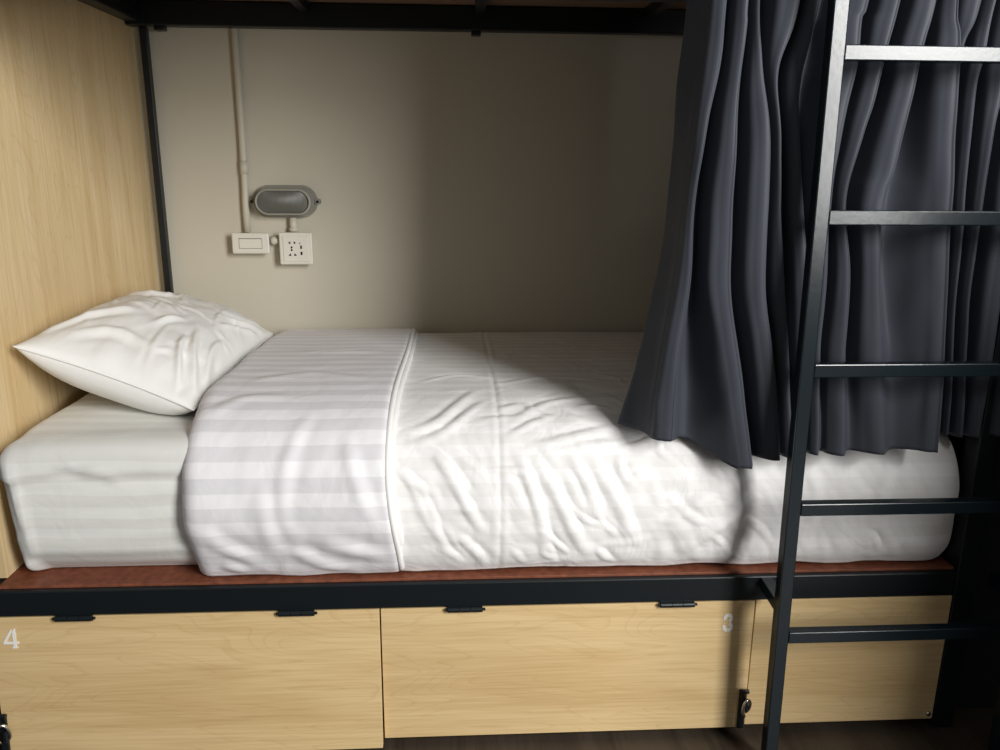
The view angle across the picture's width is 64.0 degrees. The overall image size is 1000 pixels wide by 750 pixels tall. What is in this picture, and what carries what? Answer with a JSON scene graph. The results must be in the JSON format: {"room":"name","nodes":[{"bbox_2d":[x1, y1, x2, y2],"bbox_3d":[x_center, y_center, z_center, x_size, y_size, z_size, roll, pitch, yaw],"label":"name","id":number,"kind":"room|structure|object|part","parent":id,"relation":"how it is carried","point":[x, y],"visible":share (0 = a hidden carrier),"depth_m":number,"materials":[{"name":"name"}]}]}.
{"room":"dormitory","nodes":[
{"label":"dormitory","id":0,"kind":"room"},
{"bbox_2d":[133,27,682,337],"bbox_3d":[-0.041,-0.830,2.461,8.200,2.800,0.100,0,15,-3],"label":"wall","id":1,"kind":"structure","parent":0,"point":[489,182],"depth_m":2.45,"materials":[{"name":"beige paint"}]},
{"bbox_2d":[231,28,250,231],"bbox_3d":[-0.767,-1.204,2.256,0.026,1.582,0.025,0,15,-3],"label":"conduit","id":2,"kind":"object","parent":1,"relation":"attached to","point":[243,163],"visible":1,"depth_m":2.37,"materials":[{"name":"beige plastic"}]},
{"bbox_2d":[231,233,270,253],"bbox_3d":[-0.762,-0.406,2.458,0.112,0.063,0.043,0,15,-3],"label":"switch box","id":3,"kind":"object","parent":1,"relation":"attached to","point":[242,243],"visible":1,"depth_m":2.44,"materials":[{"name":"beige plastic"}]},
{"bbox_2d":[270,236,278,244],"bbox_3d":[-0.692,-0.414,2.466,0.029,0.026,0.026,0,15,-3],"label":"conduit","id":4,"kind":"object","parent":1,"relation":"attached to","point":[274,240],"visible":0.93,"depth_m":2.46,"materials":[{"name":"beige plastic"}]},
{"bbox_2d":[249,185,320,217],"bbox_3d":[-0.654,-0.525,2.425,0.214,0.098,0.057,0,15,-3],"label":"lamp","id":5,"kind":"object","parent":1,"relation":"attached to","point":[280,201],"visible":1,"depth_m":2.41,"materials":[{"name":"grey plastic"}]},
{"bbox_2d":[289,218,298,231],"bbox_3d":[-0.634,-0.462,2.456,0.029,0.042,0.029,0,15,-3],"label":"conduit","id":6,"kind":"object","parent":1,"relation":"attached to","point":[293,227],"visible":1,"depth_m":2.45,"materials":[{"name":"beige plastic"}]},
{"bbox_2d":[279,232,313,264],"bbox_3d":[-0.627,-0.392,2.470,0.100,0.098,0.043,0,15,-3],"label":"power socket","id":7,"kind":"object","parent":1,"relation":"attached to","point":[296,248],"visible":1,"depth_m":2.45,"materials":[{"name":"beige plastic"}]},
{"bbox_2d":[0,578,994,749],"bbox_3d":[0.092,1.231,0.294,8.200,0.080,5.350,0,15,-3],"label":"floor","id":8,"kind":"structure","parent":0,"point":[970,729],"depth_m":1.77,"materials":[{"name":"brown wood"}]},
{"bbox_2d":[0,608,383,749],"bbox_3d":[-0.668,0.530,2.114,0.785,0.334,0.995,0,15,-3],"label":"locker","id":9,"kind":"object","parent":8,"relation":"on","point":[286,679],"visible":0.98,"depth_m":1.66,"materials":[{"name":"beige wood"}]},
{"bbox_2d":[0,0,999,749],"bbox_3d":[-0.051,-0.247,2.017,2.107,1.900,1.052,0,15,-3],"label":"bunk bed","id":10,"kind":"object","parent":8,"relation":"on","point":[77,232],"visible":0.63,"depth_m":1.75,"materials":[{"name":"black paint"}]},
{"bbox_3d":[-1.043,-0.323,1.966,0.018,1.268,1.003,0,15,-3],"label":"panel","id":11,"kind":"part","parent":10,"relation":"part of","materials":[{"name":"brown wood"}]},
{"bbox_2d":[0,393,198,570],"bbox_3d":[-0.066,0.143,2.117,1.900,0.302,1.018,0,15,-3],"label":"mattress","id":12,"kind":"object","parent":10,"relation":"on","point":[97,482],"visible":0.12,"depth_m":1.59,"materials":[{"name":"fabric"}]},
{"bbox_2d":[13,290,273,414],"bbox_3d":[-0.835,-0.098,2.013,0.386,0.206,0.774,0,15,-3],"label":"pillow","id":13,"kind":"object","parent":12,"relation":"on","point":[158,352],"visible":0.98,"depth_m":1.74,"materials":[{"name":"white fabric"}]},
{"bbox_2d":[182,328,958,576],"bbox_3d":[0.143,0.114,2.108,1.611,0.366,1.079,0,15,-3],"label":"duvet","id":14,"kind":"object","parent":12,"relation":"on","point":[386,450],"visible":0.77,"depth_m":1.64,"materials":[{"name":"fabric"}]},
{"bbox_3d":[-1.023,-0.413,2.439,0.021,1.200,0.020,0,15,-3],"label":"post","id":15,"kind":"part","parent":10,"relation":"part of","materials":[{"name":"black metal"}]},
{"bbox_3d":[-0.029,0.450,1.684,2.011,0.056,0.045,0,15,-3],"label":"rail","id":16,"kind":"part","parent":10,"relation":"part of","materials":[{"name":"black metal"}]},
{"bbox_2d":[617,0,999,468],"bbox_3d":[0.669,-0.289,1.516,0.836,0.945,0.128,0,15,-3],"label":"curtain","id":17,"kind":"object","parent":10,"relation":"hanging from","point":[714,370],"visible":0.84,"depth_m":1.48,"materials":[{"name":"grey fabric"}]},
{"bbox_3d":[0.759,0.625,1.760,0.430,0.308,0.016,0,15,-3],"label":"kick panel","id":18,"kind":"part","parent":10,"relation":"part of","materials":[{"name":"brown wood"}]},
{"bbox_2d":[760,0,999,749],"bbox_3d":[0.806,-0.081,1.510,0.553,1.850,0.114,0,15,-3],"label":"ladder","id":19,"kind":"object","parent":10,"relation":"attached to","point":[779,594],"visible":1,"depth_m":1.47,"materials":[{"name":"black metal"}]},
{"bbox_3d":[0.559,-0.069,1.454,0.053,1.850,0.026,0,15,-3],"label":"rail","id":20,"kind":"part","parent":19,"relation":"part of","materials":[{"name":"black metal"}]},
{"bbox_3d":[1.058,-0.072,1.481,0.053,1.850,0.026,0,15,-3],"label":"rail","id":21,"kind":"part","parent":19,"relation":"part of","materials":[{"name":"black metal"}]},
{"bbox_3d":[0.977,-0.107,2.112,0.015,1.596,0.950,0,15,-3],"label":"foot panel","id":22,"kind":"part","parent":10,"relation":"part of","materials":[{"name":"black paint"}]},
{"bbox_3d":[1.003,0.020,1.629,0.048,1.596,0.048,0,15,-3],"label":"post","id":23,"kind":"part","parent":10,"relation":"part of","materials":[{"name":"black metal"}]},
{"bbox_2d":[381,600,754,737],"bbox_3d":[0.125,0.522,2.165,0.800,0.334,0.980,0,15,-3],"label":"locker","id":24,"kind":"object","parent":8,"relation":"on","point":[461,670],"visible":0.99,"depth_m":1.72,"materials":[{"name":"beige wood"}]},
{"bbox_2d":[955,454,999,708],"bbox_3d":[1.301,-0.700,2.008,0.572,2.800,0.990,0,15,-3],"label":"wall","id":25,"kind":"structure","parent":0,"point":[980,671],"depth_m":1.83,"materials":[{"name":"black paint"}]}
]}

